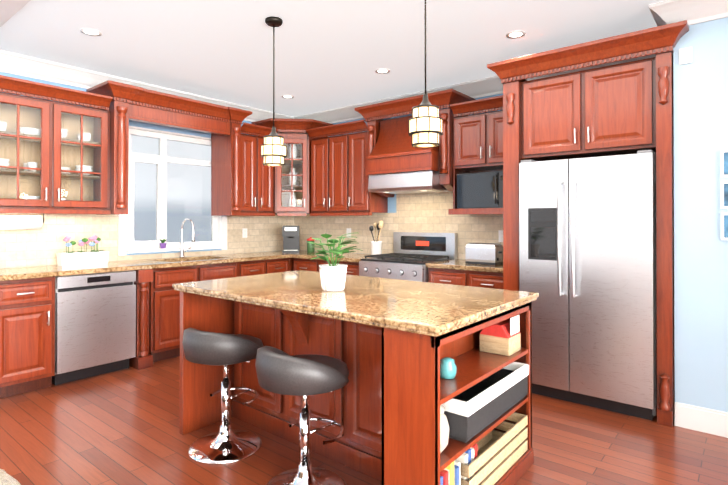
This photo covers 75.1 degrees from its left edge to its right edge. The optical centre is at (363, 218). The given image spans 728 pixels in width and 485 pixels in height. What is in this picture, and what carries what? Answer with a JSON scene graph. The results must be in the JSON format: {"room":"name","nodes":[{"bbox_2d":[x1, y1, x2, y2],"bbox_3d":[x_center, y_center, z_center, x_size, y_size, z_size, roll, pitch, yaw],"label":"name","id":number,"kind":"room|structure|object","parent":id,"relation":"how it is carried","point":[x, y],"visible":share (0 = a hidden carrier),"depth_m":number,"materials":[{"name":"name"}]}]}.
{"room":"kitchen","nodes":[
{"label":"kitchen","id":0,"kind":"room"},
{"bbox_2d":[0,72,293,267],"bbox_3d":[-3.353,-0.018,3.582,0.126,2.690,7.720,0,0,39],"label":"wall","id":1,"kind":"structure","parent":0,"point":[45,244],"depth_m":4.49,"materials":[{"name":"tile"}]},
{"bbox_2d":[0,214,43,229],"bbox_3d":[-2.824,0.029,3.873,0.116,0.133,0.360,0,0,39],"label":"paper towel holder","id":2,"kind":"object","parent":1,"relation":"attached to","point":[21,222],"visible":1,"depth_m":3.85,"materials":[{"name":"white paper"}]},
{"bbox_2d":[0,75,112,213],"bbox_3d":[-2.705,-0.559,3.963,0.417,1.044,1.012,0,0,39],"label":"upper cabinet","id":3,"kind":"object","parent":1,"relation":"attached to","point":[50,151],"visible":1,"depth_m":4.00,"materials":[{"name":"brown wood"}]},
{"bbox_2d":[0,121,6,130],"bbox_3d":[-2.875,-0.721,3.751,0.051,0.080,0.051,0,0,-6],"label":"plate","id":4,"kind":"object","parent":3,"relation":"in","point":[3,124],"depth_m":3.73,"materials":[{"name":"white ceramic"}]},
{"bbox_2d":[0,158,9,169],"bbox_3d":[-2.913,-0.426,3.781,0.132,0.090,0.132,0,0,-3],"label":"plate","id":5,"kind":"object","parent":3,"relation":"in","point":[4,162],"depth_m":3.76,"materials":[{"name":"white ceramic"}]},
{"bbox_2d":[19,127,40,135],"bbox_3d":[-2.781,-0.710,3.946,0.166,0.060,0.166,0,0,39],"label":"plate","id":6,"kind":"object","parent":3,"relation":"in","point":[34,131],"depth_m":3.88,"materials":[{"name":"white ceramic"}]},
{"bbox_2d":[20,196,39,206],"bbox_3d":[-2.781,-0.137,3.942,0.132,0.090,0.132,0,0,-3],"label":"plate","id":7,"kind":"object","parent":3,"relation":"in","point":[22,197],"depth_m":3.90,"materials":[{"name":"white ceramic"}]},
{"bbox_2d":[25,162,36,171],"bbox_3d":[-2.742,-0.420,3.912,0.051,0.080,0.051,0,0,-6],"label":"plate","id":8,"kind":"object","parent":3,"relation":"in","point":[27,164],"depth_m":3.89,"materials":[{"name":"white ceramic"}]},
{"bbox_2d":[61,129,67,137],"bbox_3d":[-2.648,-0.724,4.108,0.132,0.090,0.132,0,0,-3],"label":"plate","id":9,"kind":"object","parent":3,"relation":"in","point":[64,134],"depth_m":4.09,"materials":[{"name":"white ceramic"}]},
{"bbox_2d":[61,167,70,173],"bbox_3d":[-2.648,-0.409,4.107,0.166,0.060,0.166,0,0,39],"label":"plate","id":10,"kind":"object","parent":3,"relation":"in","point":[62,168],"depth_m":4.08,"materials":[{"name":"white ceramic"}]},
{"bbox_2d":[75,165,92,174],"bbox_3d":[-2.522,-0.423,4.262,0.132,0.090,0.132,0,0,-3],"label":"plate","id":11,"kind":"object","parent":3,"relation":"in","point":[85,168],"depth_m":4.22,"materials":[{"name":"white ceramic"}]},
{"bbox_2d":[83,133,90,140],"bbox_3d":[-2.483,-0.718,4.232,0.051,0.080,0.051,0,0,-6],"label":"plate","id":12,"kind":"object","parent":3,"relation":"in","point":[85,138],"depth_m":4.21,"materials":[{"name":"white ceramic"}]},
{"bbox_2d":[0,50,291,121],"bbox_3d":[-2.034,-1.279,5.026,0.115,0.150,3.330,0,0,39],"label":"crown molding","id":13,"kind":"structure","parent":1,"relation":"attached to","point":[10,62],"depth_m":4.30,"materials":[{"name":"white paint"}]},
{"bbox_2d":[86,80,251,215],"bbox_3d":[-1.920,-0.613,4.855,0.476,1.164,1.538,0,0,39],"label":"window valance","id":14,"kind":"object","parent":1,"relation":"attached to","point":[221,124],"visible":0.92,"depth_m":4.72,"materials":[{"name":"brown wood"}]},
{"bbox_2d":[118,126,226,255],"bbox_3d":[-2.047,-0.276,5.151,0.170,1.295,1.240,0,0,39],"label":"window","id":15,"kind":"structure","parent":1,"relation":"in","point":[127,243],"depth_m":5.04,"materials":[{"name":"white paint"}]},
{"bbox_2d":[160,239,166,247],"bbox_3d":[-2.121,0.267,4.995,0.076,0.102,0.088,0,0,39],"label":"pot","id":16,"kind":"object","parent":15,"relation":"on","point":[162,244],"visible":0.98,"depth_m":4.98,"materials":[{"name":"purple ceramic"}]},
{"bbox_2d":[242,228,246,237],"bbox_3d":[-1.459,0.183,5.799,0.007,0.115,0.070,0,0,39],"label":"electrical outlet plate","id":17,"kind":"object","parent":1,"relation":"attached to","point":[244,232],"visible":1,"depth_m":5.79,"materials":[{"name":"white plastic"}]},
{"bbox_2d":[241,122,277,215],"bbox_3d":[-1.355,-0.549,5.619,0.415,1.044,0.534,0,0,39],"label":"upper cabinet","id":18,"kind":"object","parent":1,"relation":"attached to","point":[257,187],"visible":0.71,"depth_m":5.51,"materials":[{"name":"brown wood"}]},
{"bbox_2d":[251,118,332,215],"bbox_3d":[-0.893,-0.607,5.927,0.718,1.164,0.718,0,0,39],"label":"upper cabinet","id":19,"kind":"object","parent":1,"relation":"attached to","point":[291,131],"visible":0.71,"depth_m":5.76,"materials":[{"name":"brown wood"}]},
{"bbox_2d":[289,168,296,184],"bbox_3d":[-0.915,-0.516,6.079,0.166,0.230,0.290,0,0,0],"label":"plate","id":20,"kind":"object","parent":19,"relation":"in","point":[294,178],"depth_m":5.95,"materials":[{"name":"white ceramic"}]},
{"bbox_2d":[289,144,296,157],"bbox_3d":[-0.915,-0.846,6.081,0.166,0.230,0.290,0,0,0],"label":"plate","id":21,"kind":"object","parent":19,"relation":"in","point":[294,147],"depth_m":5.95,"materials":[{"name":"white ceramic"}]},
{"bbox_2d":[289,193,296,206],"bbox_3d":[-0.915,-0.194,6.077,0.166,0.230,0.290,0,0,0],"label":"plate","id":22,"kind":"object","parent":19,"relation":"in","point":[294,198],"depth_m":5.95,"materials":[{"name":"white ceramic"}]},
{"bbox_2d":[0,0,664,116],"bbox_3d":[-0.402,-1.428,1.107,7.840,0.100,7.840,0,0,39],"label":"ceiling","id":23,"kind":"structure","parent":0,"point":[331,54],"depth_m":3.61,"materials":[{"name":"white paint"}]},
{"bbox_2d":[0,0,30,27],"bbox_3d":[-0.288,-1.349,1.246,7.600,0.055,0.320,0,0,39],"label":"ceiling beam","id":24,"kind":"structure","parent":23,"relation":"attached to","point":[9,9],"depth_m":2.96,"materials":[{"name":"white paint"}]},
{"bbox_2d":[80,28,101,35],"bbox_3d":[-1.996,-1.362,3.464,0.147,0.005,0.143,0,0,39],"label":"recessed light","id":25,"kind":"object","parent":23,"relation":"in","point":[93,32],"depth_m":3.47,"materials":[{"name":"white"}]},
{"bbox_2d":[261,16,286,165],"bbox_3d":[-0.621,-0.864,3.257,0.177,0.999,0.176,0,0,39],"label":"pendant light","id":26,"kind":"object","parent":23,"relation":"hanging from","point":[273,150],"visible":1,"depth_m":3.21,"materials":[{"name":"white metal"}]},
{"bbox_2d":[281,95,293,97],"bbox_3d":[-0.843,-1.351,5.250,0.141,0.005,0.134,0,0,39],"label":"recessed light","id":27,"kind":"object","parent":23,"relation":"in","point":[287,96],"depth_m":5.26,"materials":[{"name":"white"}]},
{"bbox_2d":[375,68,389,73],"bbox_3d":[0.174,-1.356,4.362,0.138,0.005,0.140,0,0,39],"label":"recessed light","id":28,"kind":"object","parent":23,"relation":"in","point":[382,71],"depth_m":4.37,"materials":[{"name":"white"}]},
{"bbox_2d":[408,0,442,147],"bbox_3d":[0.314,-0.869,2.417,0.177,0.999,0.176,0,0,39],"label":"pendant light","id":29,"kind":"object","parent":23,"relation":"hanging from","point":[425,125],"visible":1,"depth_m":2.36,"materials":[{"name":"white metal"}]},
{"bbox_2d":[506,31,525,38],"bbox_3d":[1.126,-1.361,3.507,0.140,0.005,0.148,0,0,39],"label":"recessed light","id":30,"kind":"object","parent":23,"relation":"in","point":[512,34],"depth_m":3.51,"materials":[{"name":"white"}]},
{"bbox_2d":[0,356,727,484],"bbox_3d":[-0.402,1.342,1.091,7.840,0.060,7.840,0,0,39],"label":"floor","id":31,"kind":"structure","parent":0,"point":[120,427],"depth_m":2.75,"materials":[{"name":"brown wood"}]},
{"bbox_2d":[0,277,54,397],"bbox_3d":[-2.768,0.891,3.716,0.622,0.872,0.415,0,0,39],"label":"base cabinet","id":32,"kind":"object","parent":31,"relation":"on","point":[27,335],"depth_m":3.54,"materials":[{"name":"brown wood"}]},
{"bbox_2d":[0,250,317,280],"bbox_3d":[-1.800,0.527,4.875,0.645,0.215,3.492,0,0,39],"label":"countertop","id":33,"kind":"structure","parent":32,"relation":"on","point":[18,273],"depth_m":4.24,"materials":[{"name":"beige stone"}]},
{"bbox_2d":[56,235,108,265],"bbox_3d":[-2.533,0.284,4.261,0.175,0.262,0.391,0,0,39],"label":"planter","id":34,"kind":"object","parent":33,"relation":"on","point":[72,258],"visible":1,"depth_m":4.21,"materials":[{"name":"white ceramic"}]},
{"bbox_2d":[179,218,194,256],"bbox_3d":[-1.852,0.210,5.050,0.263,0.419,0.131,0,0,39],"label":"faucet","id":35,"kind":"object","parent":33,"relation":"on","point":[182,251],"visible":0.98,"depth_m":5.07,"materials":[{"name":"silver metal"}]},
{"bbox_2d":[282,226,299,252],"bbox_3d":[-0.900,0.259,5.855,0.200,0.330,0.282,0,0,-6],"label":"coffee maker","id":36,"kind":"object","parent":33,"relation":"on","point":[291,238],"visible":0.98,"depth_m":5.86,"materials":[{"name":"black plastic"}]},
{"bbox_2d":[307,237,314,252],"bbox_3d":[-0.659,0.329,5.861,0.100,0.192,0.100,0,0,39],"label":"canister","id":37,"kind":"object","parent":33,"relation":"on","point":[310,249],"visible":0.98,"depth_m":5.82,"materials":[{"name":"green glass"}]},
{"bbox_2d":[52,270,135,384],"bbox_3d":[-2.425,0.896,4.108,0.594,0.868,0.610,0,0,39],"label":"dishwasher","id":38,"kind":"object","parent":31,"relation":"on","point":[95,324],"visible":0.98,"depth_m":3.90,"materials":[{"name":"silver metal"}]},
{"bbox_2d":[132,262,239,365],"bbox_3d":[-1.861,0.898,4.829,0.622,0.872,0.939,0,0,39],"label":"base cabinet","id":39,"kind":"object","parent":31,"relation":"on","point":[157,303],"depth_m":4.36,"materials":[{"name":"brown wood"}]},
{"bbox_2d":[182,328,262,464],"bbox_3d":[-0.807,0.967,2.732,0.472,0.709,0.451,0,0,39],"label":"bar stool","id":40,"kind":"object","parent":31,"relation":"on","point":[226,444],"visible":0.98,"depth_m":2.61,"materials":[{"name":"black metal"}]},
{"bbox_2d":[240,258,291,276],"bbox_3d":[-1.335,0.902,5.474,0.622,0.872,0.725,0,0,39],"label":"base cabinet","id":41,"kind":"object","parent":31,"relation":"on","point":[247,268],"depth_m":5.30,"materials":[{"name":"brown wood"}]},
{"bbox_2d":[180,291,375,478],"bbox_3d":[-0.211,0.887,2.813,1.553,0.874,1.015,0,0,39],"label":"base cabinet","id":42,"kind":"object","parent":31,"relation":"on","point":[353,405],"depth_m":2.80,"materials":[{"name":"brown wood"}]},
{"bbox_2d":[255,346,348,484],"bbox_3d":[-0.292,0.964,2.287,0.471,0.709,0.450,0,0,39],"label":"bar stool","id":43,"kind":"object","parent":31,"relation":"on","point":[279,371],"visible":1,"depth_m":2.18,"materials":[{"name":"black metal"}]},
{"bbox_2d":[293,258,358,275],"bbox_3d":[-0.246,0.902,5.448,1.068,0.873,0.658,0,0,39],"label":"base cabinet","id":44,"kind":"object","parent":31,"relation":"on","point":[313,265],"visible":0.21,"depth_m":5.32,"materials":[{"name":"brown wood"}]},
{"bbox_2d":[291,252,371,262],"bbox_3d":[-0.236,0.444,5.439,1.037,0.040,0.642,0,0,39],"label":"countertop","id":45,"kind":"structure","parent":44,"relation":"on","point":[349,257],"depth_m":5.35,"materials":[{"name":"beige stone"}]},
{"bbox_2d":[369,221,382,254],"bbox_3d":[0.147,0.224,5.200,0.154,0.393,0.139,0,0,39],"label":"utensil crock","id":46,"kind":"object","parent":45,"relation":"on","point":[376,246],"visible":0.88,"depth_m":5.16,"materials":[{"name":"white ceramic"}]},
{"bbox_2d":[359,232,456,281],"bbox_3d":[0.439,0.745,4.831,0.765,1.180,0.719,0,0,39],"label":"range","id":47,"kind":"object","parent":31,"relation":"on","point":[411,255],"visible":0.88,"depth_m":4.82,"materials":[{"name":"silver metal"}]},
{"bbox_2d":[376,302,533,484],"bbox_3d":[0.489,0.883,2.241,0.252,0.876,1.018,0,0,39],"label":"shelving unit","id":48,"kind":"object","parent":31,"relation":"on","point":[382,406],"depth_m":1.90,"materials":[{"name":"brown wood"}]},
{"bbox_2d":[172,270,538,336],"bbox_3d":[-0.117,0.425,2.739,1.875,0.040,1.075,0,0,39],"label":"countertop","id":49,"kind":"structure","parent":48,"relation":"on","point":[430,309],"depth_m":2.40,"materials":[{"name":"beige stone"}]},
{"bbox_2d":[308,233,362,291],"bbox_3d":[-0.169,0.242,2.649,0.281,0.324,0.260,0,0,39],"label":"potted plant","id":50,"kind":"object","parent":49,"relation":"on","point":[333,276],"visible":0.98,"depth_m":2.61,"materials":[{"name":"white ceramic"}]},
{"bbox_2d":[440,405,449,453],"bbox_3d":[0.262,0.848,1.947,0.180,0.207,0.180,0,0,39],"label":"jar","id":51,"kind":"object","parent":48,"relation":"in","point":[444,432],"visible":0.21,"depth_m":1.89,"materials":[{"name":"white ceramic"}]},
{"bbox_2d":[440,357,456,378],"bbox_3d":[0.366,0.654,2.076,0.080,0.086,0.080,0,0,39],"label":"jar","id":52,"kind":"object","parent":48,"relation":"in","point":[448,368],"visible":0.96,"depth_m":2.05,"materials":[{"name":"ceramic"}]},
{"bbox_2d":[440,460,460,484],"bbox_3d":[0.263,1.115,1.956,0.199,0.233,0.218,0,0,39],"label":"books","id":53,"kind":"object","parent":48,"relation":"in","point":[450,474],"visible":0.31,"depth_m":1.94,"materials":[{"name":"multicoloured paper"}]},
{"bbox_2d":[442,362,528,442],"bbox_3d":[0.569,0.865,2.319,0.228,0.178,0.707,0,0,39],"label":"storage bin","id":54,"kind":"object","parent":48,"relation":"in","point":[473,411],"visible":0.54,"depth_m":2.18,"materials":[{"name":"white fabric"}]},
{"bbox_2d":[456,412,527,484],"bbox_3d":[0.577,1.121,2.320,0.209,0.225,0.685,0,0,39],"label":"crate","id":55,"kind":"object","parent":48,"relation":"in","point":[492,457],"visible":0.54,"depth_m":2.27,"materials":[{"name":"brown wood"}]},
{"bbox_2d":[480,315,520,355],"bbox_3d":[0.721,0.605,2.503,0.162,0.190,0.160,0,0,39],"label":"box","id":56,"kind":"object","parent":48,"relation":"in","point":[502,338],"visible":0.94,"depth_m":2.44,"materials":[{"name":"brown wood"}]},
{"bbox_2d":[428,268,502,288],"bbox_3d":[1.086,0.895,4.362,0.820,0.873,0.658,0,0,39],"label":"base cabinet","id":57,"kind":"object","parent":31,"relation":"on","point":[493,280],"visible":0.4,"depth_m":4.15,"materials":[{"name":"brown wood"}]},
{"bbox_2d":[426,259,502,272],"bbox_3d":[1.087,0.437,4.365,0.822,0.040,0.638,0,0,39],"label":"countertop","id":58,"kind":"structure","parent":57,"relation":"on","point":[458,264],"depth_m":4.19,"materials":[{"name":"beige stone"}]},
{"bbox_2d":[465,243,502,264],"bbox_3d":[1.105,0.322,4.314,0.310,0.187,0.170,0,0,39],"label":"toaster","id":59,"kind":"object","parent":58,"relation":"on","point":[485,253],"visible":1,"depth_m":4.25,"materials":[{"name":"silver metal"}]},
{"bbox_2d":[519,150,656,420],"bbox_3d":[1.744,0.445,3.587,0.874,1.765,0.908,0,0,39],"label":"refrigerator","id":60,"kind":"object","parent":31,"relation":"on","point":[587,249],"visible":0.98,"depth_m":3.25,"materials":[{"name":"silver metal"}]},
{"bbox_2d":[499,24,678,426],"bbox_3d":[1.783,0.064,3.677,1.117,2.532,0.842,0,0,39],"label":"tall cabinet","id":61,"kind":"object","parent":31,"relation":"on","point":[621,109],"depth_m":3.27,"materials":[{"name":"brown wood"}]},
{"bbox_3d":[-1.850,0.983,1.150,2.351,0.660,1.385,0,0,39],"label":"leather sofa","id":62,"kind":"object","parent":31,"relation":"on","visible":0},
{"bbox_2d":[0,469,20,484],"bbox_3d":[-1.222,0.867,1.409,1.437,0.532,0.131,0,0,33],"label":"throw blanket","id":63,"kind":"object","parent":62,"relation":"on","point":[6,478],"visible":1,"depth_m":1.17,"materials":[{"name":"beige fabric"}]},
{"bbox_2d":[294,94,502,258],"bbox_3d":[0.803,-0.009,5.093,4.429,2.690,0.126,0,0,39],"label":"wall","id":64,"kind":"structure","parent":0,"point":[423,212],"depth_m":5.28,"materials":[{"name":"tile"}]},
{"bbox_2d":[306,120,387,215],"bbox_3d":[-0.217,-0.549,5.587,0.928,1.044,0.415,0,0,39],"label":"upper cabinet","id":65,"kind":"object","parent":64,"relation":"attached to","point":[339,176],"visible":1,"depth_m":5.45,"materials":[{"name":"brown wood"}]},
{"bbox_2d":[346,228,350,237],"bbox_3d":[-0.187,0.183,5.813,0.070,0.115,0.007,0,0,39],"label":"electrical outlet plate","id":66,"kind":"object","parent":64,"relation":"attached to","point":[348,230],"visible":0.86,"depth_m":5.81,"materials":[{"name":"white plastic"}]},
{"bbox_2d":[355,89,475,196],"bbox_3d":[0.498,-0.718,4.928,1.186,0.955,0.535,0,0,39],"label":"wood range hood","id":67,"kind":"object","parent":64,"relation":"attached to","point":[390,149],"visible":0.75,"depth_m":4.75,"materials":[{"name":"brown wood"}]},
{"bbox_2d":[368,170,449,193],"bbox_3d":[0.503,-0.360,4.932,0.776,0.184,0.511,0,0,39],"label":"hood insert","id":68,"kind":"object","parent":67,"relation":"in","point":[412,182],"visible":0.98,"depth_m":4.71,"materials":[{"name":"white metal"}]},
{"bbox_2d":[292,54,655,123],"bbox_3d":[0.733,-1.280,5.010,4.425,0.150,0.115,0,0,39],"label":"crown molding","id":69,"kind":"structure","parent":64,"relation":"attached to","point":[489,86],"depth_m":4.80,"materials":[{"name":"white paint"}]},
{"bbox_2d":[448,95,502,214],"bbox_3d":[1.206,-0.556,4.428,0.718,1.044,0.417,0,0,39],"label":"upper cabinet","id":70,"kind":"object","parent":64,"relation":"attached to","point":[477,143],"visible":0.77,"depth_m":4.39,"materials":[{"name":"brown wood"}]},
{"bbox_2d":[457,171,502,208],"bbox_3d":[1.190,-0.250,4.407,0.554,0.330,0.403,0,0,39],"label":"microwave","id":71,"kind":"object","parent":70,"relation":"in","point":[480,190],"visible":0.71,"depth_m":4.30,"materials":[{"name":"black plastic"}]},
{"bbox_2d":[498,230,502,241],"bbox_3d":[1.334,0.175,4.573,0.070,0.115,0.007,0,0,39],"label":"electrical outlet plate","id":72,"kind":"object","parent":64,"relation":"attached to","point":[500,232],"visible":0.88,"depth_m":4.58,"materials":[{"name":"white plastic"}]},
{"bbox_2d":[673,17,727,411],"bbox_3d":[3.504,-0.025,2.386,3.171,2.690,0.910,0,0,39],"label":"wall","id":73,"kind":"structure","parent":0,"point":[700,92],"depth_m":2.94,"materials":[{"name":"blue paint"}]},
{"bbox_2d":[679,47,691,64],"bbox_3d":[2.034,-1.026,2.993,0.070,0.100,0.015,0,0,39],"label":"switch plate","id":74,"kind":"object","parent":73,"relation":"attached to","point":[685,55],"visible":1,"depth_m":2.99,"materials":[{"name":"white plastic"}]},
{"bbox_2d":[649,0,727,25],"bbox_3d":[3.134,-1.297,2.034,3.290,0.150,0.115,0,0,39],"label":"crown molding","id":75,"kind":"structure","parent":73,"relation":"attached to","point":[691,12],"depth_m":2.94,"materials":[{"name":"white paint"}]},
{"bbox_2d":[674,402,727,437],"bbox_3d":[3.213,1.243,2.021,3.171,0.150,0.019,0,0,39],"label":"baseboard","id":76,"kind":"structure","parent":73,"relation":"attached to","point":[704,420],"depth_m":2.93,"materials":[{"name":"white paint"}]},
{"bbox_2d":[721,213,727,239],"bbox_3d":[2.261,0.050,2.798,0.240,0.165,0.018,0,0,39],"label":"picture frame","id":77,"kind":"object","parent":73,"relation":"attached to","point":[724,226],"visible":1,"depth_m":2.86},
{"bbox_2d":[721,181,727,208],"bbox_3d":[2.261,-0.140,2.800,0.240,0.165,0.018,0,0,39],"label":"picture frame","id":78,"kind":"object","parent":73,"relation":"attached to","point":[724,194],"visible":1,"depth_m":2.86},
{"bbox_2d":[721,150,727,177],"bbox_3d":[2.261,-0.330,2.801,0.240,0.165,0.018,0,0,39],"label":"picture frame","id":79,"kind":"object","parent":73,"relation":"attached to","point":[724,163],"visible":1,"depth_m":2.86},
{"label":"outside","id":80,"kind":"structure","parent":0,"visible":0},
{"bbox_2d":[131,135,210,242],"bbox_3d":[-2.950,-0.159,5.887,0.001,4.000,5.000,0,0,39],"label":"window glass","id":81,"kind":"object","parent":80,"point":[176,212],"depth_m":6.40,"materials":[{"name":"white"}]}
]}

